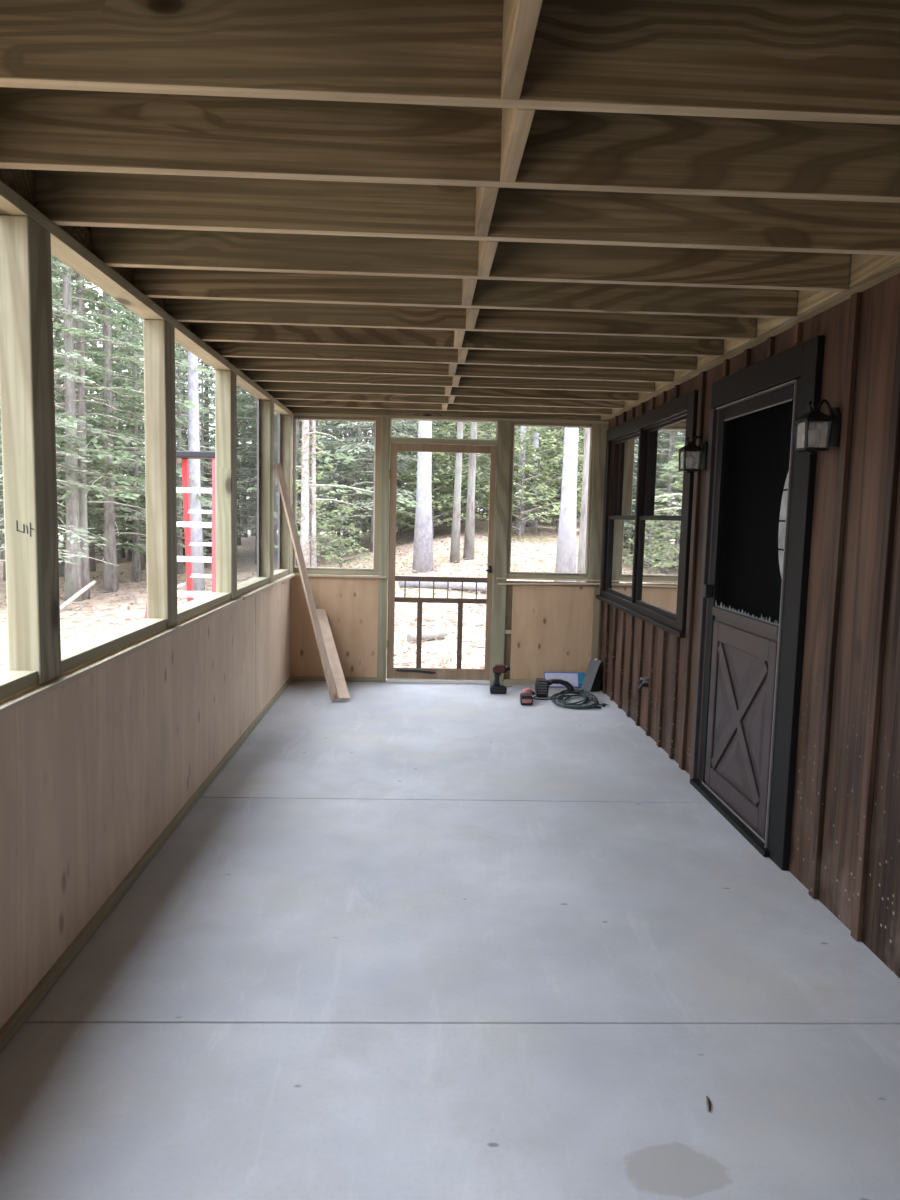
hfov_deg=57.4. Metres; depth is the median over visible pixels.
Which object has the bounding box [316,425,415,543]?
conifer
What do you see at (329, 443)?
conifer
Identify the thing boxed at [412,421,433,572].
tree
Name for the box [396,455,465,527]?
sapling
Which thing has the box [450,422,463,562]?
tree
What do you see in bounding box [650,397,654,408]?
batten
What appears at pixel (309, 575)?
strip
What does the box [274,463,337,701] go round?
leaning board
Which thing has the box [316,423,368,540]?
conifer
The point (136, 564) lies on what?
conifer
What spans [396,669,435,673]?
bar
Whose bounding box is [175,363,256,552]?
conifer
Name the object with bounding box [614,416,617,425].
batten
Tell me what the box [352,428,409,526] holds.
sapling
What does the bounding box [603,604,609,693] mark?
batten
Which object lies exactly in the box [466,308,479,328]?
blocking
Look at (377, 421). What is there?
window
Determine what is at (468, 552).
tree
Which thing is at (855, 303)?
batten
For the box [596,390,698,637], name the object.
window
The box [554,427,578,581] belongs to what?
tree
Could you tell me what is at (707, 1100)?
twig
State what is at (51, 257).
conifer
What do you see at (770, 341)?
batten
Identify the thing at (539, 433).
sapling
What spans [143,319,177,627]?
porch post
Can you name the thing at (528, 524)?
tree
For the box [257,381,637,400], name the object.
joist
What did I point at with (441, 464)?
sapling
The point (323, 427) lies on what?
conifer
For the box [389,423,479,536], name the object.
sapling
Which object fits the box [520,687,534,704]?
tool
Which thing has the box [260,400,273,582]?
porch post
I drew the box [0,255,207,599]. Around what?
tree
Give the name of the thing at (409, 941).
floor
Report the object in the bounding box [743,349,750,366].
batten
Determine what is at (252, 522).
conifer
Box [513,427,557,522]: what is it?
sapling
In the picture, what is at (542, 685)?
tool
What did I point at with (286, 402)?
joist
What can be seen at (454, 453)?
sapling
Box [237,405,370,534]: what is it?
conifer
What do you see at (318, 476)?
sapling
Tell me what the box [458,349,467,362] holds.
blocking
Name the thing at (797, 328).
batten
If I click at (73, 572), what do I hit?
conifer
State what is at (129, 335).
conifer
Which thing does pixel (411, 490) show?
sapling
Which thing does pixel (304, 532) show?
tree
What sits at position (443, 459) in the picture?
sapling
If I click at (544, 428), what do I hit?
sapling
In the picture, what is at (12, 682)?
plate
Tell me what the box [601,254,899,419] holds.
board
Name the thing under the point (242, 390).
conifer
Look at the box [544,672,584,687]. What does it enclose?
box
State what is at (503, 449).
end post
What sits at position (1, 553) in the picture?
conifer
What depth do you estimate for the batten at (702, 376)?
4.71 m
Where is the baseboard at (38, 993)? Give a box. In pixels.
[0,676,291,1052]
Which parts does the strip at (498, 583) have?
ledge strip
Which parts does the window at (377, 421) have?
rail, sill rail, rail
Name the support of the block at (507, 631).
attached to the end post at (503, 449)
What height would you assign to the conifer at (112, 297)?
10.354 m
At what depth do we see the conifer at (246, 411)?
37.38 m
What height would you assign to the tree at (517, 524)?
13.025 m
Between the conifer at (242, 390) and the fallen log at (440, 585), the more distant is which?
the conifer at (242, 390)
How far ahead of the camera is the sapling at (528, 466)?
20.07 m
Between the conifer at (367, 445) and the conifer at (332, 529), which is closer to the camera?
the conifer at (367, 445)
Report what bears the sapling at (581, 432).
on the ground
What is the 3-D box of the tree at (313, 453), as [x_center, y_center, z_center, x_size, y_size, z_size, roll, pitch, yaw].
[-2.532,-5.169,15.496,2.745,10.144,2.325,4,7,27]
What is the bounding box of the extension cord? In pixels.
[551,689,607,708]
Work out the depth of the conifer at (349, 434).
27.16 m
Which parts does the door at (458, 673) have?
rail, rail, rail, rail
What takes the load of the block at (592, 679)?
on the floor
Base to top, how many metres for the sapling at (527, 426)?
4.793 m
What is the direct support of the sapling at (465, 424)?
on the ground
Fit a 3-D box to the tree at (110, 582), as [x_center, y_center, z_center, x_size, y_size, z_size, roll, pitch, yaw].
[-6.182,-6.050,14.401,3.989,12.186,4.103,5,7,30]
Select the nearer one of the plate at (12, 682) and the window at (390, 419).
the plate at (12, 682)
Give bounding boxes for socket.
[809,423,815,429]
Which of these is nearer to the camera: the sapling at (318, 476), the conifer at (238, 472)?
the sapling at (318, 476)
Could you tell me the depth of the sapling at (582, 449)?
21.36 m
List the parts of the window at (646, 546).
casing, sash, pane, sash, pane, sill, casing, sash, pane, sash, pane, casing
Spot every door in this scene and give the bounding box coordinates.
[386,443,496,679]
[690,336,824,869]
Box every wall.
[0,578,290,1028]
[291,576,593,679]
[597,273,899,977]
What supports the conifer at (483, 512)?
on the ground
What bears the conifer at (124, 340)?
on the ground
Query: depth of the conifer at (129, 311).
25.85 m
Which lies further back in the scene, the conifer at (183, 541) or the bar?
the conifer at (183, 541)
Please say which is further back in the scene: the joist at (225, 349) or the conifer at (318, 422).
the conifer at (318, 422)
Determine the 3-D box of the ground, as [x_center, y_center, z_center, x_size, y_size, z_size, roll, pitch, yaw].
[-0.762,-1.527,21.946,76.000,1.907,60.000,1,6,-2]
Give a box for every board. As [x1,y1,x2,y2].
[0,597,242,715]
[237,573,294,599]
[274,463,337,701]
[316,609,349,699]
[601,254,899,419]
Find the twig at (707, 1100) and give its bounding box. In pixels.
[706,1096,709,1111]
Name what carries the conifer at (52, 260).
on the ground
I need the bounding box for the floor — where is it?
[0,679,899,1199]
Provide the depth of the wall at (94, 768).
2.97 m
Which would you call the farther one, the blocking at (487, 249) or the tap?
the tap
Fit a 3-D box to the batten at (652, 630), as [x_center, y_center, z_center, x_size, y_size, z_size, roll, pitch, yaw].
[1.346,0.534,5.527,0.020,0.768,0.042,1,6,-2]
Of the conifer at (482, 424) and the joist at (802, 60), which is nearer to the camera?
the joist at (802, 60)
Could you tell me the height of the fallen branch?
0.392 m
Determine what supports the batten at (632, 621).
attached to the wall at (879, 310)
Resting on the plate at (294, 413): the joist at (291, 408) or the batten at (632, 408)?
the joist at (291, 408)
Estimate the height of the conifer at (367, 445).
10.260 m
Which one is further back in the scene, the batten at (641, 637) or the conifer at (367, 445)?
the conifer at (367, 445)
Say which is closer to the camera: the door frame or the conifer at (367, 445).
the door frame
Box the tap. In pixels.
[637,677,648,691]
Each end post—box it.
[377,418,389,677]
[489,421,510,683]
[586,424,608,582]
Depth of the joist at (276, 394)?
6.08 m
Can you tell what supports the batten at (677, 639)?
attached to the wall at (879, 310)
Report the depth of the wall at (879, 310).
3.02 m
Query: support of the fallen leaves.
on the ground
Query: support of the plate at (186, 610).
on the board at (19, 699)
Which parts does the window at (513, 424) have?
sill rail, rail, rail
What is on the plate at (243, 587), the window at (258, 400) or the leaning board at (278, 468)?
the window at (258, 400)
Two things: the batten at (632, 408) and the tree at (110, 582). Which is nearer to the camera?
the batten at (632, 408)
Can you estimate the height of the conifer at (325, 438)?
14.419 m
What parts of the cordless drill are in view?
handle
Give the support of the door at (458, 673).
attached to the end post at (385, 422)
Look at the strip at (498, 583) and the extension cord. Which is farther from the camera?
the strip at (498, 583)
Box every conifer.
[0,254,129,576]
[0,257,145,581]
[0,259,143,601]
[0,261,117,565]
[0,265,143,553]
[0,405,64,580]
[0,416,3,559]
[0,418,3,548]
[51,257,125,521]
[52,260,128,541]
[52,277,211,588]
[54,268,145,570]
[60,302,211,581]
[61,280,101,429]
[88,320,211,550]
[90,297,210,569]
[90,299,145,555]
[91,299,176,559]
[92,304,144,557]
[94,297,139,541]
[99,310,144,518]
[101,311,145,525]
[117,345,210,542]
[119,344,211,550]
[125,344,246,573]
[145,346,211,555]
[175,346,246,537]
[175,348,247,531]
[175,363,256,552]
[176,359,240,567]
[185,388,327,563]
[199,365,277,544]
[200,361,256,481]
[204,389,300,535]
[208,385,336,554]
[209,391,277,537]
[237,386,371,540]
[237,389,326,473]
[237,394,300,517]
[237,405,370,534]
[237,412,360,565]
[238,390,277,526]
[239,402,277,535]
[241,411,277,516]
[253,425,342,529]
[276,422,360,535]
[298,422,416,550]
[299,420,402,538]
[299,422,403,548]
[299,425,347,517]
[300,421,371,545]
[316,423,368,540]
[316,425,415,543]
[318,420,444,551]
[323,426,347,533]
[342,424,405,538]
[353,420,448,528]
[360,420,488,495]
[361,425,371,532]
[402,421,517,522]
[414,425,519,520]
[447,423,557,520]
[528,427,579,519]
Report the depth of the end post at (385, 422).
7.00 m
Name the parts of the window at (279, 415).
frame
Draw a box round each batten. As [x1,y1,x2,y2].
[598,600,602,659]
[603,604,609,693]
[610,607,617,700]
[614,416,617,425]
[618,611,625,707]
[622,412,625,421]
[626,615,634,716]
[631,407,634,417]
[635,619,644,725]
[640,402,644,413]
[645,625,654,735]
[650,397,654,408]
[656,630,666,746]
[662,391,666,403]
[669,636,679,758]
[674,385,679,397]
[679,371,705,769]
[723,359,729,376]
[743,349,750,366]
[766,336,774,356]
[792,322,801,344]
[808,292,861,898]
[851,299,899,940]
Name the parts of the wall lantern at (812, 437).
bulb, scroll arm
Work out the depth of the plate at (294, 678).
7.11 m
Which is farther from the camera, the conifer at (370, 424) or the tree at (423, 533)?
the conifer at (370, 424)
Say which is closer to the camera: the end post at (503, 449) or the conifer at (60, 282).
the end post at (503, 449)
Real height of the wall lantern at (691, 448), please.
0.206 m
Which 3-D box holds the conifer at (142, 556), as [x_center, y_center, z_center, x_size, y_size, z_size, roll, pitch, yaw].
[-7.716,-5.317,20.292,2.866,9.354,3.035,6,7,38]
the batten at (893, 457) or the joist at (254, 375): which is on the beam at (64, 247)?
the joist at (254, 375)
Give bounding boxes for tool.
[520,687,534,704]
[533,678,573,699]
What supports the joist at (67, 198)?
on the beam at (64, 247)
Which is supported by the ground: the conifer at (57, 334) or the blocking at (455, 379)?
the conifer at (57, 334)
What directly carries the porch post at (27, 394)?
on the board at (19, 699)
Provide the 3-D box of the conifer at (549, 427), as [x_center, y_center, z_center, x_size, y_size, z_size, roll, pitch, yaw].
[3.873,-8.003,30.376,3.628,10.309,3.941,3,6,14]
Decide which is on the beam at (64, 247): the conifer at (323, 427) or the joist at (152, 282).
the joist at (152, 282)
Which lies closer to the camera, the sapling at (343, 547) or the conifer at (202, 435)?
the sapling at (343, 547)
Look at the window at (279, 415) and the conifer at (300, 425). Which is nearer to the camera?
the window at (279, 415)
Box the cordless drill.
[490,664,509,693]
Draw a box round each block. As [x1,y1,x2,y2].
[505,629,511,633]
[581,658,601,691]
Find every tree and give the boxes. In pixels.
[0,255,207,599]
[52,256,214,592]
[87,338,204,590]
[247,413,364,566]
[274,420,425,566]
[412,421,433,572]
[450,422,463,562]
[463,422,476,559]
[514,426,525,534]
[526,427,538,526]
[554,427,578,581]
[576,428,589,581]
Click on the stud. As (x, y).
(596, 602)
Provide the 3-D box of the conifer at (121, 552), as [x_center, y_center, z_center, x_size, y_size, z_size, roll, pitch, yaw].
[-10.022,-5.072,25.078,2.955,7.888,3.276,-1,6,-21]
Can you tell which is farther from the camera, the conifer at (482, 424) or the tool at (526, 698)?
the conifer at (482, 424)
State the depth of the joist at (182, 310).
3.66 m
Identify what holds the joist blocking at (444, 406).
attached to the joist at (276, 394)
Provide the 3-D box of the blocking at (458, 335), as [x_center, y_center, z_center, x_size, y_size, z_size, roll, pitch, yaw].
[0.046,-1.321,3.873,0.038,0.185,0.367,1,6,-2]
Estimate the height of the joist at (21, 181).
0.235 m
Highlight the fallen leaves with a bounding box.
[0,528,579,677]
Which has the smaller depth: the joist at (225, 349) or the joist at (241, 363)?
the joist at (225, 349)
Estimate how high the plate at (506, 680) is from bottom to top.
0.040 m
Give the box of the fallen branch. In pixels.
[60,580,95,610]
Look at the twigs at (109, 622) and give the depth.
12.50 m
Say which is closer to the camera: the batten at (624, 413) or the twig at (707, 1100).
the twig at (707, 1100)
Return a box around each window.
[257,399,259,576]
[278,413,280,568]
[292,416,380,575]
[390,419,496,439]
[507,422,593,579]
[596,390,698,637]
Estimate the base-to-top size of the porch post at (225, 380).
1.307 m
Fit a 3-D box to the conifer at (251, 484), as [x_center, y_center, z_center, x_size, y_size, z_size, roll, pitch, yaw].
[-6.093,-6.023,25.950,3.167,9.733,4.157,4,6,26]
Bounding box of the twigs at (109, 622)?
[0,538,578,676]
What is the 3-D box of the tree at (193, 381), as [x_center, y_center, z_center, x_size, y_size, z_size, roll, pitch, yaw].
[-4.933,-7.026,15.048,3.127,14.002,2.150,4,6,23]
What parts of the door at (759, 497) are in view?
casing, kick panel, panel frame, lock rail, casing, rail, casing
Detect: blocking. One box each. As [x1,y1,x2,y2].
[442,404,447,409]
[445,387,451,394]
[448,396,454,402]
[449,364,456,374]
[452,376,460,385]
[454,330,464,347]
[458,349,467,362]
[462,279,476,305]
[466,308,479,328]
[475,187,498,236]
[478,241,498,276]
[500,108,534,182]
[501,0,542,99]
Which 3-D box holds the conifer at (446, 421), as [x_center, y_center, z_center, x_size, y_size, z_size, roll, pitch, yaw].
[0.494,-7.936,26.494,4.785,11.205,3.646,-3,8,-39]
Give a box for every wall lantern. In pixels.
[678,436,707,472]
[793,399,840,453]
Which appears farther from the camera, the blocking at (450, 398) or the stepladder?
the stepladder
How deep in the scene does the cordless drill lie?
6.75 m
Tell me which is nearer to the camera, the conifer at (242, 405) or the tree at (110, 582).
the tree at (110, 582)
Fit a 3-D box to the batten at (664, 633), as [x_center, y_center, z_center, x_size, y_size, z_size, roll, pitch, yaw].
[1.355,0.561,5.264,0.020,0.768,0.042,1,6,-2]
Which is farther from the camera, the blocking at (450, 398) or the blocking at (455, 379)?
the blocking at (450, 398)
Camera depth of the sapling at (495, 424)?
23.73 m
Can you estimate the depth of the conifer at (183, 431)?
22.57 m
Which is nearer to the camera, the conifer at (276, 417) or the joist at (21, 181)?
the joist at (21, 181)
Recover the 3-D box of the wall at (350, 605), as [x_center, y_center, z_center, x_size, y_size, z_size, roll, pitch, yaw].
[-0.064,0.250,7.111,2.605,0.863,0.030,1,6,-2]
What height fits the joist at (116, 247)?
0.235 m
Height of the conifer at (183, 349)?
9.116 m
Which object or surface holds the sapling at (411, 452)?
on the ground
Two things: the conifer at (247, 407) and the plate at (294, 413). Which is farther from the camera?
the conifer at (247, 407)
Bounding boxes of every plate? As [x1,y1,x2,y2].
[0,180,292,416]
[0,670,37,699]
[61,618,165,673]
[177,592,229,621]
[237,577,268,595]
[274,569,288,579]
[292,676,385,681]
[293,412,608,423]
[503,678,535,684]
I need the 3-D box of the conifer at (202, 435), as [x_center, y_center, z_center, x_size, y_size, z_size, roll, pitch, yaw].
[-6.645,-4.194,21.680,2.247,6.906,2.949,0,6,-15]
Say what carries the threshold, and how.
on the floor
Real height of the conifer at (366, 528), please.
11.172 m
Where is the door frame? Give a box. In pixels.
[390,438,496,445]
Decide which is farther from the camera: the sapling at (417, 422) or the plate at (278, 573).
the sapling at (417, 422)
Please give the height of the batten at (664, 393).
0.077 m
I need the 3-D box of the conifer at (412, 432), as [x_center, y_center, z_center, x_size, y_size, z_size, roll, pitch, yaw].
[-0.331,-8.354,24.978,4.188,12.872,5.497,-1,6,-19]
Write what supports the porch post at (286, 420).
on the board at (264, 587)
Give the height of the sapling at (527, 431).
4.204 m
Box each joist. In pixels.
[0,0,899,124]
[0,87,899,202]
[0,168,286,407]
[34,170,899,255]
[91,227,850,291]
[132,267,797,318]
[165,298,756,339]
[191,322,723,356]
[212,341,696,370]
[230,357,673,382]
[244,370,654,392]
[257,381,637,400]
[268,391,623,408]
[278,399,611,414]
[287,406,608,420]
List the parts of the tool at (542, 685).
handle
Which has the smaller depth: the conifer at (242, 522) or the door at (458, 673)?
the door at (458, 673)
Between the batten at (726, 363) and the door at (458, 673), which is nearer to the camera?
the batten at (726, 363)
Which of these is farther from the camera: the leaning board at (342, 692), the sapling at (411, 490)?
the sapling at (411, 490)
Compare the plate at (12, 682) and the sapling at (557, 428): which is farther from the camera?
the sapling at (557, 428)
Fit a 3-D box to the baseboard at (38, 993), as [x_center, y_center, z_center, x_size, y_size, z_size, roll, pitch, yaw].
[-1.269,1.118,2.803,0.112,0.040,8.630,1,6,-2]
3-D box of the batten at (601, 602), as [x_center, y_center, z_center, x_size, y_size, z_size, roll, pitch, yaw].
[1.293,0.373,7.088,0.020,0.768,0.042,1,6,-2]
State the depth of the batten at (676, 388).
5.06 m
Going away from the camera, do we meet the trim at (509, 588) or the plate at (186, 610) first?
the plate at (186, 610)
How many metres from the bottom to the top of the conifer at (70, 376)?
8.202 m
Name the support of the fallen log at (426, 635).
on the ground
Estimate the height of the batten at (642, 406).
0.077 m
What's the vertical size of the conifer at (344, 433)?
9.849 m
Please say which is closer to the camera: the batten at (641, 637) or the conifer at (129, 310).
the batten at (641, 637)
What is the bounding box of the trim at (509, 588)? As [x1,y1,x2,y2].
[504,581,598,677]
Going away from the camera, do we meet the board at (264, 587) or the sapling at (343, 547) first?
the board at (264, 587)
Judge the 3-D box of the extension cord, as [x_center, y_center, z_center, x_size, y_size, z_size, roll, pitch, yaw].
[1.008,0.767,6.529,0.432,0.084,0.535,1,6,-2]
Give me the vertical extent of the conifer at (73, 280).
10.143 m
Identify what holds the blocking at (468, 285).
attached to the joist at (152, 282)
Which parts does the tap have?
spout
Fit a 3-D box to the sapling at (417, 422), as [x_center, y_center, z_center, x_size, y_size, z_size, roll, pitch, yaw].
[-0.582,-4.404,26.848,2.604,4.514,2.867,3,6,15]
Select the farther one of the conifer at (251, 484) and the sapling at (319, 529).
the conifer at (251, 484)
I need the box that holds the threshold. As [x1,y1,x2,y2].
[386,678,489,683]
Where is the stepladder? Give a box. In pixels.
[144,451,215,617]
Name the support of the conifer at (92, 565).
on the ground
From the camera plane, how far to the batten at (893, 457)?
2.78 m
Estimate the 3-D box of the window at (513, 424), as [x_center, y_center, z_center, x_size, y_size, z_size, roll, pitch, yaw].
[0.855,-0.843,7.060,0.705,1.326,0.080,1,6,-2]
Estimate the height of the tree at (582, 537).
12.001 m
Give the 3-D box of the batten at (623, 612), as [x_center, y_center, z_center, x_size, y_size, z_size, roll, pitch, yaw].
[1.319,0.452,6.318,0.020,0.768,0.042,1,6,-2]
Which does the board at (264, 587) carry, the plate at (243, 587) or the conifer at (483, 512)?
the plate at (243, 587)
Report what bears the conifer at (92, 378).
on the ground
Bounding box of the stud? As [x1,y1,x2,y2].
[591,587,599,658]
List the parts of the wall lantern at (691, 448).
bulb, scroll arm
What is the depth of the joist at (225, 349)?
4.47 m
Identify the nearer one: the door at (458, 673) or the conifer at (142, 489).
the door at (458, 673)
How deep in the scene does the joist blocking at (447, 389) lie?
5.50 m
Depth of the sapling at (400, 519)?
22.59 m
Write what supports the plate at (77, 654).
on the board at (19, 699)
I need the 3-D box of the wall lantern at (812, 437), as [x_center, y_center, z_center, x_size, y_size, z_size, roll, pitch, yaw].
[1.395,-0.659,3.128,0.145,0.206,0.113,1,6,-2]
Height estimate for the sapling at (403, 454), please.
4.533 m
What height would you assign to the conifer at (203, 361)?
11.478 m
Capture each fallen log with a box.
[398,575,486,591]
[406,630,446,643]
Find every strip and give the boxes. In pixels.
[295,574,386,577]
[497,578,600,584]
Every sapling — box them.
[274,432,359,566]
[299,502,349,563]
[316,497,372,567]
[324,462,371,553]
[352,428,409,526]
[360,420,410,514]
[360,434,417,536]
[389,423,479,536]
[389,452,452,531]
[396,428,464,527]
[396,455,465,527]
[396,463,461,531]
[396,470,447,534]
[397,422,454,508]
[408,421,487,527]
[431,422,494,515]
[435,453,481,513]
[437,424,489,522]
[461,423,538,520]
[464,424,547,511]
[467,427,557,511]
[477,426,560,537]
[484,426,563,525]
[512,426,581,533]
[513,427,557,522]
[513,433,561,522]
[515,427,583,531]
[527,427,584,519]
[538,442,563,524]
[541,428,580,522]
[548,428,584,516]
[552,432,584,517]
[555,449,583,520]
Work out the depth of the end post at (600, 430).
7.03 m
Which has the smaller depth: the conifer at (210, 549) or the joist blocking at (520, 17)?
the joist blocking at (520, 17)
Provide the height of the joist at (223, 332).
0.235 m
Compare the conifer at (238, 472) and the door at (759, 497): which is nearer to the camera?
the door at (759, 497)
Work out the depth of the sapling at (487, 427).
20.77 m
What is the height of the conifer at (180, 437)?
8.520 m
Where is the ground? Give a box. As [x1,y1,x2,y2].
[0,513,579,678]
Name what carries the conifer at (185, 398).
on the ground
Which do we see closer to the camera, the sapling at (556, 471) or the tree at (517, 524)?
the tree at (517, 524)
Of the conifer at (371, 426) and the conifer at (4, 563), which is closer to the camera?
the conifer at (4, 563)
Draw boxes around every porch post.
[0,215,60,684]
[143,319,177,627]
[215,370,236,599]
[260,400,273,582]
[281,415,292,573]
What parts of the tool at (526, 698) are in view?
label plate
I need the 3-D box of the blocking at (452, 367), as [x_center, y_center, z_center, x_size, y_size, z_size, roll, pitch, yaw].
[0.018,-1.404,4.681,0.038,0.185,0.367,1,6,-2]
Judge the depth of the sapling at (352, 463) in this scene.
21.64 m
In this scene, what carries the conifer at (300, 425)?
on the ground
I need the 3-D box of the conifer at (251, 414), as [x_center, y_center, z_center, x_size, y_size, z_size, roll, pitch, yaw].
[-4.566,-7.938,24.965,4.257,13.894,4.509,-2,7,-30]
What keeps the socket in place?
attached to the wall lantern at (812, 437)
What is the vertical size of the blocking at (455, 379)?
0.185 m
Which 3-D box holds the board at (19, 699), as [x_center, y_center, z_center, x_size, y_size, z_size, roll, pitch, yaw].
[-1.168,0.332,1.704,0.053,0.020,6.600,1,6,-2]
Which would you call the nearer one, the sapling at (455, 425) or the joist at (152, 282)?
the joist at (152, 282)
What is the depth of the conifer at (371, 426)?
29.45 m
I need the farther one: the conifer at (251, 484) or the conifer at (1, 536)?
the conifer at (251, 484)
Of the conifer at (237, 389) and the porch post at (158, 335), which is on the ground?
the conifer at (237, 389)
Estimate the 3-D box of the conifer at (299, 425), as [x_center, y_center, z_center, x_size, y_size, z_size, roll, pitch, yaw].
[-5.907,-7.617,36.190,3.341,10.268,4.385,2,6,6]
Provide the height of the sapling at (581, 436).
2.878 m
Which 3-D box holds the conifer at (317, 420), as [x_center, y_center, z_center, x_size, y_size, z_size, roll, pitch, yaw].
[-3.647,-8.197,31.146,3.995,12.313,3.773,1,6,-2]
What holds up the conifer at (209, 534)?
on the ground
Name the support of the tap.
attached to the wall at (879, 310)
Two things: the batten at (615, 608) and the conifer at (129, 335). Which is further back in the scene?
the conifer at (129, 335)
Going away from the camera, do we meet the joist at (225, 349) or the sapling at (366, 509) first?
the joist at (225, 349)
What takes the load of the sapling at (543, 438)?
on the ground
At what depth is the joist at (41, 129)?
2.03 m
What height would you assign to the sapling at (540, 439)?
3.699 m

